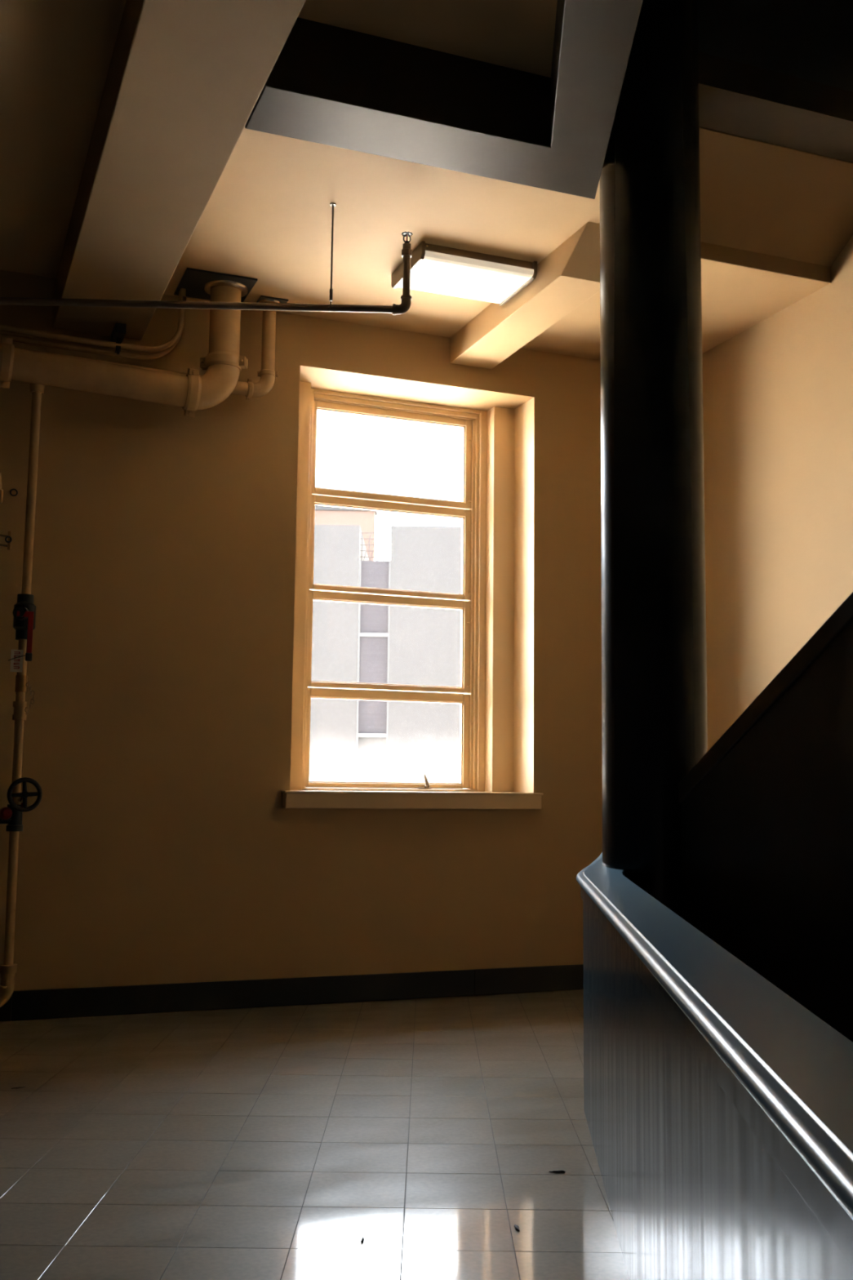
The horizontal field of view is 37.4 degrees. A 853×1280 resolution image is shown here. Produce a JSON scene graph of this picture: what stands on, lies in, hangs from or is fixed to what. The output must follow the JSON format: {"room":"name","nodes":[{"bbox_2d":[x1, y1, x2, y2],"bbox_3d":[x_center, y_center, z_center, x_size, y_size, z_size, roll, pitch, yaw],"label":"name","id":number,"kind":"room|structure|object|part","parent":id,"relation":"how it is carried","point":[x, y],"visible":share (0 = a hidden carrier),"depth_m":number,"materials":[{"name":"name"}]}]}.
{"room":"stairwell","nodes":[
{"label":"stairwell","id":0,"kind":"room"},
{"bbox_2d":[0,270,602,1022],"bbox_3d":[-3.179,1.244,6.844,10.570,7.600,0.619,3,-7,-21],"label":"wall","id":1,"kind":"structure","parent":0,"point":[160,845],"depth_m":7.42,"materials":[{"name":"beige paint"}]},
{"bbox_2d":[0,472,12,550],"bbox_3d":[-2.282,-0.651,6.686,0.158,0.750,0.108,3,-7,-21],"label":"pipe fitting","id":2,"kind":"object","parent":1,"relation":"attached to","point":[8,541],"visible":1,"depth_m":6.66,"materials":[{"name":"beige paint"}]},
{"bbox_2d":[9,488,17,496],"bbox_3d":[-2.319,-0.829,7.071,0.044,0.044,0.008,3,-7,-21],"label":"wall anchor","id":3,"kind":"object","parent":1,"relation":"attached to","point":[15,490],"visible":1,"depth_m":7.07,"materials":[{"name":"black metal"}]},
{"bbox_2d":[0,964,583,1021],"bbox_3d":[-3.071,1.929,6.469,10.170,0.157,0.016,3,-7,-21],"label":"baseboard","id":4,"kind":"structure","parent":1,"relation":"attached to","point":[55,1003],"depth_m":7.33,"materials":[{"name":"black plastic"}]},
{"bbox_2d":[281,365,543,808],"bbox_3d":[-0.158,-0.281,8.160,1.693,2.713,0.702,3,-7,-21],"label":"window","id":5,"kind":"structure","parent":1,"relation":"in","point":[495,511],"depth_m":8.39,"materials":[{"name":"brown wood"}]},
{"bbox_3d":[-0.252,0.653,8.276,1.142,0.632,0.059,3,-7,-21],"label":"sash","id":6,"kind":"part","parent":5,"relation":"part of","materials":[{"name":"brown"}]},
{"bbox_3d":[-0.245,0.020,8.348,1.142,0.627,0.059,3,-7,-21],"label":"sash","id":7,"kind":"part","parent":5,"relation":"part of","materials":[{"name":"brown"}]},
{"bbox_3d":[-0.238,-0.610,8.420,1.142,0.624,0.059,3,-7,-21],"label":"sash","id":8,"kind":"part","parent":5,"relation":"part of","materials":[{"name":"brown"}]},
{"bbox_3d":[-0.230,-1.239,8.491,1.142,0.627,0.059,3,-7,-21],"label":"sash","id":9,"kind":"part","parent":5,"relation":"part of","materials":[{"name":"brown"}]},
{"bbox_3d":[-0.234,-0.307,8.396,1.295,2.610,0.195,3,-7,-21],"label":"frame","id":10,"kind":"part","parent":5,"relation":"part of","materials":[{"name":"brown wood"}]},
{"bbox_3d":[-0.135,1.005,7.919,1.675,0.102,0.485,3,-7,-21],"label":"sill","id":11,"kind":"part","parent":5,"relation":"part of","materials":[{"name":"brown wood"}]},
{"bbox_3d":[0.001,0.926,8.281,0.021,0.087,0.047,-4,-8,36],"label":"lever","id":12,"kind":"part","parent":5,"relation":"part of","materials":[{"name":"gold metal"}]},
{"bbox_2d":[0,990,629,1279],"bbox_3d":[-0.094,1.309,-1.093,10.170,0.250,16.311,3,-7,-21],"label":"floor","id":13,"kind":"structure","parent":0,"point":[257,1143],"depth_m":4.51,"materials":[{"name":"grey tile"}]},
{"bbox_2d":[514,1224,519,1231],"bbox_3d":[0.267,1.728,3.702,0.014,0.005,0.054,1,-6,-3],"label":"scrap","id":14,"kind":"object","parent":13,"relation":"on","point":[517,1227],"visible":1,"depth_m":3.70,"materials":[{"name":"black"}]},
{"bbox_2d":[549,1170,565,1173],"bbox_3d":[0.442,1.792,4.245,0.058,0.006,0.010,0,-6,2],"label":"scrap","id":15,"kind":"object","parent":13,"relation":"on","point":[560,1171],"visible":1,"depth_m":4.24,"materials":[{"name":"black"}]},
{"bbox_2d":[600,0,707,918],"bbox_3d":[1.041,-1.338,5.837,0.465,6.600,0.465,3,-7,-21],"label":"column","id":16,"kind":"structure","parent":13,"relation":"on","point":[655,717],"depth_m":5.59,"materials":[{"name":"black paint"}]},
{"bbox_2d":[576,852,852,1279],"bbox_3d":[0.330,0.620,-1.675,0.354,0.997,15.386,0,-6,4],"label":"stair railing","id":17,"kind":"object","parent":13,"relation":"on","point":[718,1106],"depth_m":2.20,"materials":[{"name":"grey metal"}]},
{"bbox_2d":[678,591,852,1041],"bbox_3d":[2.866,-0.767,3.308,1.676,4.938,6.670,3,-7,-21],"label":"staircase","id":18,"kind":"structure","parent":13,"relation":"on","point":[767,810],"depth_m":4.71,"materials":[{"name":"black paint"}]},
{"bbox_2d":[0,0,830,359],"bbox_3d":[-0.042,-3.175,-0.583,10.170,0.424,16.311,3,-7,-21],"label":"ceiling","id":19,"kind":"structure","parent":0,"point":[267,217],"depth_m":6.25,"materials":[{"name":"beige paint"}]},
{"bbox_2d":[0,291,182,359],"bbox_3d":[-4.529,-2.013,6.211,6.661,0.453,0.040,3,-7,-21],"label":"conduit","id":20,"kind":"object","parent":19,"relation":"attached to","point":[15,338],"visible":0.82,"depth_m":7.19,"materials":[{"name":"beige metal"}]},
{"bbox_2d":[0,288,186,352],"bbox_3d":[-4.512,-2.034,6.171,6.661,0.419,0.040,3,-7,-21],"label":"conduit","id":21,"kind":"object","parent":19,"relation":"attached to","point":[183,291],"visible":0.94,"depth_m":7.19,"materials":[{"name":"beige metal"}]},
{"bbox_2d":[0,285,248,417],"bbox_3d":[-3.057,-1.776,6.605,4.312,0.798,0.216,3,-7,-21],"label":"drain pipe","id":22,"kind":"object","parent":19,"relation":"attached to","point":[223,364],"visible":1,"depth_m":7.10,"materials":[{"name":"beige metal"}]},
{"bbox_2d":[0,382,44,1007],"bbox_3d":[-2.277,0.245,6.747,0.295,3.396,0.090,3,-7,-21],"label":"standpipe","id":23,"kind":"object","parent":22,"relation":"attached to","point":[8,969],"visible":0.96,"depth_m":6.74,"materials":[{"name":"beige metal"}]},
{"bbox_2d":[8,649,25,672],"bbox_3d":[-2.191,0.112,6.746,0.102,0.120,0.014,3,-7,-23],"label":"label","id":24,"kind":"object","parent":23,"relation":"attached to","point":[16,655],"visible":0.97,"depth_m":6.75,"materials":[{"name":"beige paper"}]},
{"bbox_2d":[13,651,20,668],"bbox_3d":[-2.197,0.108,6.746,0.030,0.093,0.002,3,-7,-21],"label":"print","id":25,"kind":"object","parent":24,"relation":"attached to","point":[16,655],"depth_m":6.75,"materials":[{"name":"red"}]},
{"bbox_2d":[0,777,42,831],"bbox_3d":[-2.183,0.870,6.670,0.269,0.286,0.189,3,-7,-21],"label":"valve","id":26,"kind":"object","parent":23,"relation":"attached to","point":[11,815],"visible":1,"depth_m":6.63,"materials":[{"name":"black metal"}]},
{"bbox_2d":[14,675,27,692],"bbox_3d":[-2.185,0.237,6.784,0.061,0.090,0.062,3,-7,-21],"label":"socket","id":27,"kind":"object","parent":23,"relation":"attached to","point":[20,680],"depth_m":6.76,"materials":[{"name":"gold metal"}]},
{"bbox_2d":[12,593,35,661],"bbox_3d":[-2.173,-0.065,6.784,0.126,0.370,0.186,3,-7,-21],"label":"valve","id":28,"kind":"object","parent":23,"relation":"attached to","point":[24,612],"visible":1,"depth_m":6.77,"materials":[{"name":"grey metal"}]},
{"bbox_3d":[-2.143,-0.029,6.701,0.087,0.250,0.014,3,-7,-21],"label":"lever","id":29,"kind":"part","parent":28,"relation":"part of","materials":[{"name":"red metal"}]},
{"bbox_2d":[24,681,34,712],"bbox_3d":[-2.131,0.308,6.760,0.048,0.165,0.022,3,-7,-21],"label":"chain","id":30,"kind":"object","parent":23,"relation":"hanging from","point":[27,682],"visible":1,"depth_m":6.76,"materials":[{"name":"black metal"}]},
{"bbox_2d":[28,310,278,399],"bbox_3d":[-2.208,-1.802,7.073,2.829,0.621,0.096,3,-7,-21],"label":"pipe","id":31,"kind":"object","parent":19,"relation":"attached to","point":[250,389],"visible":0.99,"depth_m":7.51,"materials":[{"name":"beige metal"}]},
{"bbox_2d":[53,0,306,340],"bbox_3d":[1.067,-2.752,-0.191,0.502,0.301,16.311,3,-7,-21],"label":"ceiling beam","id":32,"kind":"structure","parent":19,"relation":"attached to","point":[184,80],"depth_m":5.12,"materials":[{"name":"beige paint"}]},
{"bbox_2d":[110,322,126,354],"bbox_3d":[-1.774,-1.709,7.232,0.060,0.157,0.215,3,-7,-21],"label":"strap","id":33,"kind":"object","parent":32,"relation":"attached to","point":[118,332],"visible":0.95,"depth_m":7.18,"materials":[{"name":"black metal"}]},
{"bbox_2d":[173,267,257,302],"bbox_3d":[-1.237,-2.057,7.364,0.408,0.029,0.407,3,-7,-21],"label":"plate","id":34,"kind":"object","parent":19,"relation":"attached to","point":[197,283],"visible":0.7,"depth_m":7.28,"materials":[{"name":"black metal"}]},
{"bbox_2d":[256,295,288,302],"bbox_3d":[-0.940,-2.029,7.607,0.170,0.023,0.175,3,-7,-21],"label":"plate","id":35,"kind":"object","parent":19,"relation":"attached to","point":[262,299],"visible":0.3,"depth_m":7.54,"materials":[{"name":"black metal"}]},
{"bbox_2d":[328,202,336,310],"bbox_3d":[-0.472,-1.906,6.276,0.031,0.558,0.047,3,-7,-21],"label":"rod","id":36,"kind":"object","parent":19,"relation":"hanging from","point":[332,204],"visible":1,"depth_m":6.27,"materials":[{"name":"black metal"}]},
{"bbox_2d":[0,231,413,315],"bbox_3d":[-2.117,-1.845,6.270,4.094,0.423,0.056,1,-6,0],"label":"pipe","id":37,"kind":"object","parent":36,"relation":"hanging from","point":[406,251],"visible":1,"depth_m":6.23,"materials":[{"name":"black metal"}]},
{"bbox_3d":[-0.471,-1.959,6.282,0.010,0.453,0.009,3,-7,-21],"label":"rod","id":38,"kind":"part","parent":36,"relation":"part of","materials":[{"name":"gold metal"}]},
{"bbox_2d":[244,0,643,199],"bbox_3d":[-0.139,-3.171,-1.872,1.455,0.725,15.104,1,-6,1],"label":"ceiling beam","id":39,"kind":"structure","parent":19,"relation":"attached to","point":[327,84],"depth_m":4.94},
{"bbox_2d":[391,240,537,306],"bbox_3d":[0.206,-2.044,7.059,0.686,0.093,0.484,3,-7,-21],"label":"ceiling lamp","id":40,"kind":"object","parent":19,"relation":"attached to","point":[434,268],"visible":0.94,"depth_m":6.96,"materials":[{"name":"white plastic"}]},
{"bbox_2d":[450,222,599,368],"bbox_3d":[0.629,-1.964,7.365,0.297,0.173,1.849,3,-7,-21],"label":"ceiling beam","id":41,"kind":"structure","parent":19,"relation":"attached to","point":[569,276],"depth_m":7.20,"materials":[{"name":"beige paint"}]},
{"bbox_2d":[699,127,852,283],"bbox_3d":[1.700,-2.324,6.719,1.550,0.422,0.536,3,-7,-21],"label":"soffit","id":42,"kind":"structure","parent":19,"relation":"attached to","point":[766,206],"depth_m":6.81,"materials":[{"name":"beige paint"}]},
{"bbox_2d":[697,0,852,91],"bbox_3d":[0.604,-4.454,-1.175,1.884,2.000,16.211,0,-7,8],"label":"wall","id":43,"kind":"structure","parent":0,"point":[811,40],"depth_m":6.16,"materials":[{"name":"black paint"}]},
{"bbox_2d":[697,51,852,163],"bbox_3d":[1.863,-2.650,6.347,1.550,0.158,0.338,3,-7,-21],"label":"ceiling beam","id":44,"kind":"structure","parent":43,"relation":"attached to","point":[735,98],"depth_m":6.20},
{"bbox_2d":[702,235,852,751],"bbox_3d":[4.754,-0.334,1.003,0.200,9.600,16.311,3,-7,-21],"label":"wall","id":45,"kind":"structure","parent":0,"point":[778,393],"depth_m":7.61,"materials":[{"name":"beige paint"}]},
{"label":"outside","id":46,"kind":"structure","parent":0,"visible":0},
{"bbox_3d":[-8.937,6.491,49.638,100.000,0.300,80.300,3,-7,-21],"label":"ground","id":47,"kind":"structure","parent":46,"visible":0},
{"bbox_2d":[314,505,377,560],"bbox_3d":[-5.097,0.425,30.402,7.670,7.500,0.600,1,-6,0],"label":"building","id":48,"kind":"structure","parent":47,"relation":"on","point":[324,515],"depth_m":30.52,"materials":[{"name":"brown"}]},
{"bbox_2d":[306,524,463,788],"bbox_3d":[-0.454,1.049,24.036,17.000,4.930,8.000,1,-6,0],"label":"office building","id":49,"kind":"structure","parent":47,"relation":"on","point":[352,740],"depth_m":20.11,"materials":[{"name":"concrete"}]},
{"bbox_2d":[360,532,391,560],"bbox_3d":[-0.828,-1.510,20.613,0.512,0.503,0.020,1,-6,0],"label":"roof railing","id":50,"kind":"object","parent":49,"relation":"on","point":[369,539],"visible":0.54,"depth_m":20.61,"materials":[{"name":"grey metal"}]},
{"bbox_3d":[-0.828,-1.557,20.618,0.510,0.008,0.020,1,-6,0],"label":"rail","id":51,"kind":"part","parent":50,"relation":"part of","materials":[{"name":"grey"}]},
{"bbox_3d":[-0.830,-1.358,20.596,0.510,0.008,0.020,1,-6,0],"label":"rail","id":52,"kind":"part","parent":50,"relation":"part of","materials":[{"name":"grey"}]},
{"bbox_3d":[-0.827,-1.656,20.630,0.510,0.008,0.020,1,-6,0],"label":"rail","id":53,"kind":"part","parent":50,"relation":"part of","materials":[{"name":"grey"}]}
]}

